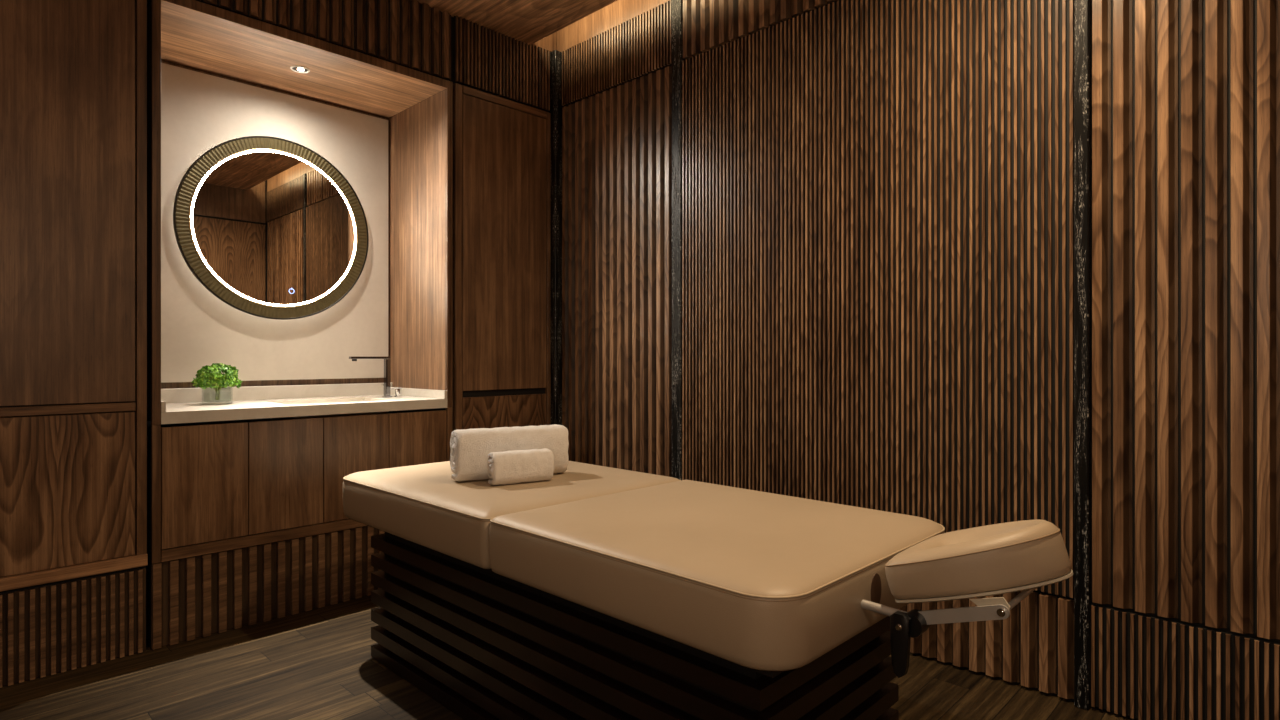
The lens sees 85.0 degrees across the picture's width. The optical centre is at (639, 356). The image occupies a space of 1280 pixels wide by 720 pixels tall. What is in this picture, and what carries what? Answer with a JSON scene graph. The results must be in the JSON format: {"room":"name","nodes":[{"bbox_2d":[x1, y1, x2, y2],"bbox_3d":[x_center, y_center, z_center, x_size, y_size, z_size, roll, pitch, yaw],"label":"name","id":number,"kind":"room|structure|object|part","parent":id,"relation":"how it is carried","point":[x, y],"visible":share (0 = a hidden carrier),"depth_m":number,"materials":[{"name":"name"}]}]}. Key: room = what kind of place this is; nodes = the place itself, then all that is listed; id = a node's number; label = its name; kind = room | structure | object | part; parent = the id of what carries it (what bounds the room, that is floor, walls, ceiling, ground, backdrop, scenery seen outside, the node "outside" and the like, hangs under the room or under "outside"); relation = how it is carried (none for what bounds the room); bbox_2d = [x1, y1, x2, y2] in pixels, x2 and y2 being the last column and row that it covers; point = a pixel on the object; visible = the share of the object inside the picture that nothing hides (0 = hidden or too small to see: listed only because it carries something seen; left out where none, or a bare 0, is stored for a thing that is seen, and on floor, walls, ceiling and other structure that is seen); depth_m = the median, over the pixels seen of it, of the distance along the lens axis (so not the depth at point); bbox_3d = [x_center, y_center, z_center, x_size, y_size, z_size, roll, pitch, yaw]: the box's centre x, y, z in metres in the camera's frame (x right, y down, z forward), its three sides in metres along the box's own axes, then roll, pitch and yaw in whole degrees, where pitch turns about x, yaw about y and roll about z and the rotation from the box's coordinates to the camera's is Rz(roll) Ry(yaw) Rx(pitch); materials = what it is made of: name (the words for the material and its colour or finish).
{"room":"spa massage room","nodes":[
{"label":"spa massage room","id":0,"kind":"room"},
{"bbox_2d":[147,0,556,436],"bbox_3d":[-2.073,-0.475,2.885,0.735,3.150,4.150,0,0,44],"label":"wall","id":1,"kind":"structure","parent":0,"point":[219,71],"depth_m":3.46,"materials":[{"name":"beige paint"}]},
{"bbox_3d":[-2.049,-0.570,2.853,0.615,1.550,0.023,0,0,44],"label":"niche panel","id":2,"kind":"part","parent":1,"relation":"part of","materials":[{"name":"brown wood"}]},
{"bbox_2d":[173,136,368,319],"bbox_3d":[-1.800,-0.638,3.487,0.028,0.904,0.904,0,0,44],"label":"round mirror","id":3,"kind":"object","parent":1,"relation":"attached to","point":[272,228],"visible":1,"depth_m":3.45,"materials":[{"name":"brown mirror"}]},
{"bbox_2d":[193,152,354,304],"bbox_3d":[-1.802,-0.638,3.489,0.022,0.753,0.753,0,0,44],"label":"mirror glass","id":4,"kind":"object","parent":3,"relation":"attached to","point":[270,228],"depth_m":3.46,"materials":[{"name":"brown mirror"}]},
{"bbox_3d":[-1.829,-0.605,3.492,0.020,1.440,1.187,0,0,44],"label":"niche panel","id":5,"kind":"part","parent":1,"relation":"part of","materials":[{"name":"paint"}]},
{"bbox_3d":[-1.839,-0.573,3.507,0.014,1.546,1.205,0,0,44],"label":"niche trim","id":6,"kind":"part","parent":1,"relation":"part of","materials":[{"name":"beige paint"}]},
{"bbox_2d":[290,65,309,72],"bbox_3d":[-1.589,-1.343,3.265,0.083,0.004,0.083,0,0,44],"label":"recessed light","id":7,"kind":"object","parent":1,"relation":"in","point":[293,68],"visible":1,"depth_m":3.26,"materials":[{"name":"white metal"}]},
{"bbox_3d":[-1.394,-1.564,3.077,0.028,0.328,1.265,0,0,44],"label":"frieze panel","id":8,"kind":"part","parent":1,"relation":"part of","materials":[{"name":"brown wood"}]},
{"bbox_3d":[-1.184,-0.570,3.729,0.634,1.550,0.023,0,0,44],"label":"niche panel","id":9,"kind":"part","parent":1,"relation":"part of","materials":[{"name":"brown wood"}]},
{"bbox_3d":[-0.726,-1.569,3.758,0.018,0.338,0.611,0,0,44],"label":"frieze panel","id":10,"kind":"part","parent":1,"relation":"part of","materials":[{"name":"brown wood"}]},
{"bbox_2d":[418,0,616,44],"bbox_3d":[-0.513,-1.895,1.334,3.865,0.330,4.300,0,0,44],"label":"ceiling","id":11,"kind":"structure","parent":0,"point":[527,21],"depth_m":3.51,"materials":[{"name":"brown wood"}]},
{"bbox_2d":[0,595,1137,719],"bbox_3d":[-0.771,1.130,1.585,4.585,0.060,4.300,0,0,44],"label":"floor","id":12,"kind":"structure","parent":0,"point":[316,663],"depth_m":2.33,"materials":[{"name":"brown wood"}]},
{"bbox_2d":[0,0,147,687],"bbox_3d":[-2.386,-0.143,2.483,0.647,2.486,0.937,0,0,44],"label":"tall cabinet","id":13,"kind":"object","parent":12,"relation":"on","point":[74,556],"visible":1,"depth_m":2.44,"materials":[{"name":"brown wood"}]},
{"bbox_3d":[-2.177,-0.610,2.269,0.018,1.548,0.882,0,0,44],"label":"door","id":14,"kind":"part","parent":13,"relation":"part of","materials":[{"name":"brown wood"}]},
{"bbox_3d":[-2.177,0.466,2.269,0.018,0.527,0.882,0,0,44],"label":"door","id":15,"kind":"part","parent":13,"relation":"part of","materials":[{"name":"brown wood"}]},
{"bbox_3d":[-2.175,0.183,2.267,0.024,0.030,0.882,0,0,44],"label":"rail","id":16,"kind":"part","parent":13,"relation":"part of","materials":[{"name":"brown wood"}]},
{"bbox_3d":[-2.166,0.753,2.269,0.034,0.042,0.937,0,0,44],"label":"rail","id":17,"kind":"part","parent":13,"relation":"part of","materials":[{"name":"brown wood"}]},
{"bbox_3d":[-2.170,-0.305,2.273,0.022,2.161,0.937,0,0,44],"label":"frame","id":18,"kind":"part","parent":13,"relation":"part of","materials":[{"name":"brown wood"}]},
{"bbox_2d":[146,408,452,649],"bbox_3d":[-1.611,0.678,3.287,0.638,0.844,1.265,0,0,44],"label":"vanity cabinet","id":19,"kind":"object","parent":12,"relation":"on","point":[247,524],"visible":0.74,"depth_m":2.89,"materials":[{"name":"brown wood"}]},
{"bbox_3d":[-1.709,0.497,2.751,0.018,0.460,0.297,0,0,44],"label":"door","id":20,"kind":"part","parent":19,"relation":"part of","materials":[{"name":"brown wood"}]},
{"bbox_3d":[-1.392,0.752,3.073,0.024,0.042,1.205,0,0,44],"label":"rail","id":21,"kind":"part","parent":19,"relation":"part of","materials":[{"name":"brown wood"}]},
{"bbox_3d":[-1.500,0.497,2.966,0.018,0.460,0.297,0,0,44],"label":"door","id":22,"kind":"part","parent":19,"relation":"part of","materials":[{"name":"brown wood"}]},
{"bbox_2d":[147,383,446,423],"bbox_3d":[-1.602,0.247,3.277,0.605,0.209,1.206,0,0,44],"label":"countertop","id":23,"kind":"structure","parent":19,"relation":"on","point":[284,402],"depth_m":3.26,"materials":[{"name":"beige stone"}]},
{"bbox_2d":[205,387,232,402],"bbox_3d":[-1.873,0.170,3.095,0.092,0.078,0.092,0,0,32],"label":"glass vase","id":24,"kind":"object","parent":23,"relation":"on","point":[232,387],"visible":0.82,"depth_m":3.09,"materials":[{"name":"clear glass"}]},
{"bbox_2d":[191,363,242,399],"bbox_3d":[-1.874,0.108,3.094,0.176,0.166,0.188,0,0,44],"label":"leafy sprig","id":25,"kind":"object","parent":24,"relation":"in","point":[205,378],"visible":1,"depth_m":3.05,"materials":[{"name":"green plant"}]},
{"bbox_3d":[-1.865,0.134,3.100,0.097,0.114,0.099,0,0,29],"label":"stem","id":26,"kind":"part","parent":25,"relation":"part of","materials":[{"name":"green plant"}]},
{"bbox_2d":[271,400,387,420],"bbox_3d":[-1.481,0.288,3.341,0.320,0.128,0.470,0,0,44],"label":"basin","id":27,"kind":"object","parent":23,"relation":"in","point":[285,402],"depth_m":3.33,"materials":[{"name":"beige stone"}]},
{"bbox_2d":[349,356,402,396],"bbox_3d":[-1.370,0.103,3.611,0.096,0.212,0.281,0,0,44],"label":"faucet","id":28,"kind":"object","parent":23,"relation":"on","point":[387,388],"visible":0.99,"depth_m":3.62,"materials":[{"name":"silver metal"}]},
{"bbox_3d":[-1.379,0.004,3.568,0.030,0.013,0.208,0,0,44],"label":"spout","id":29,"kind":"part","parent":28,"relation":"part of","materials":[{"name":"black metal"}]},
{"bbox_3d":[-1.285,0.185,3.664,0.048,0.048,0.086,0,0,44],"label":"handle","id":30,"kind":"part","parent":28,"relation":"part of","materials":[{"name":"silver metal"}]},
{"bbox_3d":[-1.290,0.497,3.181,0.018,0.460,0.298,0,0,44],"label":"door","id":31,"kind":"part","parent":19,"relation":"part of","materials":[{"name":"brown wood"}]},
{"bbox_3d":[-1.080,0.497,3.398,0.018,0.460,0.300,0,0,44],"label":"door","id":32,"kind":"part","parent":19,"relation":"part of","materials":[{"name":"brown wood"}]},
{"bbox_2d":[396,83,550,430],"bbox_3d":[-0.943,-0.143,3.968,0.647,2.486,0.610,0,0,44],"label":"tall cabinet","id":33,"kind":"object","parent":12,"relation":"on","point":[502,147],"visible":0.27,"depth_m":3.73,"materials":[{"name":"brown wood"}]},
{"bbox_3d":[-0.728,-0.305,3.759,0.022,2.161,0.610,0,0,44],"label":"frame","id":34,"kind":"part","parent":33,"relation":"part of","materials":[{"name":"brown wood"}]},
{"bbox_3d":[-0.723,-0.585,3.766,0.018,1.518,0.538,0,0,44],"label":"door","id":35,"kind":"part","parent":33,"relation":"part of","materials":[{"name":"brown wood"}]},
{"bbox_3d":[-0.723,0.469,3.766,0.018,0.522,0.538,0,0,44],"label":"door","id":36,"kind":"part","parent":33,"relation":"part of","materials":[{"name":"brown wood"}]},
{"bbox_3d":[-0.722,-1.367,3.765,0.022,0.038,0.538,0,0,44],"label":"rail","id":37,"kind":"part","parent":33,"relation":"part of","materials":[{"name":"brown wood"}]},
{"bbox_2d":[342,461,1072,719],"bbox_3d":[-0.021,0.714,2.150,2.342,0.773,0.863,0,0,44],"label":"massage table","id":38,"kind":"object","parent":12,"relation":"on","point":[587,591],"visible":0.92,"depth_m":1.71,"materials":[{"name":"beige leather"},{"name":"dark brown wood"}]},
{"bbox_3d":[-0.155,1.075,2.187,1.699,0.041,0.629,0,0,44],"label":"pedestal rail","id":39,"kind":"part","parent":38,"relation":"part of","materials":[{"name":"brown wood"}]},
{"bbox_3d":[-0.155,1.008,2.187,1.699,0.041,0.629,0,0,44],"label":"pedestal rail","id":40,"kind":"part","parent":38,"relation":"part of","materials":[{"name":"brown wood"}]},
{"bbox_2d":[450,424,568,481],"bbox_3d":[-0.463,0.341,2.505,0.411,0.181,0.119,0,0,-29],"label":"rolled towel","id":41,"kind":"object","parent":38,"relation":"on","point":[470,448],"visible":0.73,"depth_m":2.43,"materials":[{"name":"beige fabric"}]},
{"bbox_2d":[342,461,679,568],"bbox_3d":[-0.495,0.515,2.611,1.019,0.169,0.863,0,0,44],"label":"cushion","id":42,"kind":"object","parent":38,"relation":"on","point":[421,504],"depth_m":2.30,"materials":[{"name":"beige leather"}]},
{"bbox_2d":[487,448,554,484],"bbox_3d":[-0.408,0.375,2.396,0.221,0.112,0.081,0,0,-31],"label":"rolled towel","id":43,"kind":"object","parent":38,"relation":"on","point":[532,465],"visible":1,"depth_m":2.36,"materials":[{"name":"beige fabric"}]},
{"bbox_3d":[-0.155,0.674,2.187,1.699,0.041,0.629,0,0,44],"label":"pedestal rail","id":44,"kind":"part","parent":38,"relation":"part of","materials":[{"name":"brown wood"}]},
{"bbox_3d":[-0.155,0.741,2.187,1.699,0.041,0.629,0,0,44],"label":"pedestal rail","id":45,"kind":"part","parent":38,"relation":"part of","materials":[{"name":"brown wood"}]},
{"bbox_3d":[-0.155,0.808,2.187,1.699,0.041,0.629,0,0,44],"label":"pedestal rail","id":46,"kind":"part","parent":38,"relation":"part of","materials":[{"name":"brown wood"}]},
{"bbox_3d":[-0.155,0.942,2.187,1.699,0.041,0.629,0,0,44],"label":"pedestal rail","id":47,"kind":"part","parent":38,"relation":"part of","materials":[{"name":"brown wood"}]},
{"bbox_3d":[-0.155,0.875,2.187,1.699,0.041,0.629,0,0,44],"label":"pedestal rail","id":48,"kind":"part","parent":38,"relation":"part of","materials":[{"name":"brown wood"}]},
{"bbox_2d":[489,480,944,670],"bbox_3d":[0.214,0.515,1.922,0.970,0.169,0.863,0,0,44],"label":"cushion","id":49,"kind":"object","parent":38,"relation":"on","point":[753,580],"depth_m":1.60,"materials":[{"name":"beige leather"}]},
{"bbox_2d":[871,573,880,603],"bbox_3d":[0.521,0.517,1.544,0.005,0.080,0.054,0,0,44],"label":"socket","id":50,"kind":"object","parent":38,"relation":"attached to","point":[875,577],"depth_m":1.54,"materials":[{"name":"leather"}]},
{"bbox_3d":[0.491,0.530,1.486,0.166,0.024,0.019,0,0,44],"label":"mounting rod","id":51,"kind":"part","parent":38,"relation":"part of","materials":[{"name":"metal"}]},
{"bbox_3d":[0.544,0.580,1.412,0.060,0.129,0.052,0,0,44],"label":"clamp lever","id":52,"kind":"part","parent":38,"relation":"part of","materials":[{"name":"black plastic"}]},
{"bbox_3d":[0.618,0.505,1.362,0.189,0.083,0.006,0,0,44],"label":"support arm","id":53,"kind":"part","parent":38,"relation":"part of","materials":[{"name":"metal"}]},
{"bbox_2d":[885,519,1071,598],"bbox_3d":[0.723,0.416,1.466,0.315,0.177,0.324,0,0,44],"label":"cushion","id":54,"kind":"object","parent":38,"relation":"on","point":[1025,556],"depth_m":1.36,"materials":[{"name":"beige leather"}]},
{"bbox_3d":[0.731,0.465,1.458,0.300,0.094,0.312,0,0,44],"label":"cradle plate","id":55,"kind":"part","parent":38,"relation":"part of","materials":[{"name":"beige leather"}]},
{"bbox_2d":[557,0,1279,719],"bbox_3d":[0.877,-0.450,2.801,3.915,3.200,0.160,0,0,44],"label":"wall","id":56,"kind":"structure","parent":0,"point":[878,195],"depth_m":2.44,"materials":[{"name":"brown wood"}]},
{"bbox_2d":[548,50,565,424],"bbox_3d":[-0.497,-0.319,4.018,0.128,2.838,0.077,0,0,44],"label":"trim","id":57,"kind":"structure","parent":56,"relation":"attached to","point":[556,106],"depth_m":3.96,"materials":[{"name":"black marble"}]},
{"bbox_3d":[-0.140,-1.584,3.689,0.842,0.308,0.018,0,0,44],"label":"slat panel","id":58,"kind":"part","parent":56,"relation":"part of","materials":[{"name":"brown wood"}]},
{"bbox_3d":[-0.136,-0.328,3.694,0.842,2.181,0.030,0,0,44],"label":"slat panel","id":59,"kind":"part","parent":56,"relation":"part of","materials":[{"name":"brown wood"}]},
{"bbox_2d":[672,0,685,479],"bbox_3d":[0.187,-0.319,3.379,0.060,2.838,0.040,0,0,44],"label":"trim","id":60,"kind":"structure","parent":56,"relation":"attached to","point":[677,5],"depth_m":3.36,"materials":[{"name":"black stone"}]},
{"bbox_3d":[0.797,-1.584,2.788,1.638,0.308,0.030,0,0,44],"label":"slat panel","id":61,"kind":"part","parent":56,"relation":"part of","materials":[{"name":"brown wood"}]},
{"bbox_3d":[0.793,-0.328,2.784,1.638,2.181,0.018,0,0,44],"label":"slat panel","id":62,"kind":"part","parent":56,"relation":"part of","materials":[{"name":"brown wood"}]},
{"bbox_3d":[0.797,0.931,2.788,1.638,0.313,0.030,0,0,44],"label":"slat panel","id":63,"kind":"part","parent":56,"relation":"part of","materials":[{"name":"brown wood"}]},
{"bbox_2d":[1074,0,1091,709],"bbox_3d":[1.395,-0.319,2.201,0.039,2.838,0.046,0,0,44],"label":"trim","id":64,"kind":"structure","parent":56,"relation":"attached to","point":[1082,600],"depth_m":2.19,"materials":[{"name":"black stone"}]},
{"bbox_3d":[1.783,0.931,1.821,1.046,0.313,0.018,0,0,44],"label":"slat panel","id":65,"kind":"part","parent":56,"relation":"part of","materials":[{"name":"brown wood"}]},
{"bbox_3d":[1.787,-0.328,1.826,1.046,2.181,0.030,0,0,44],"label":"slat panel","id":66,"kind":"part","parent":56,"relation":"part of","materials":[{"name":"brown wood"}]}
]}

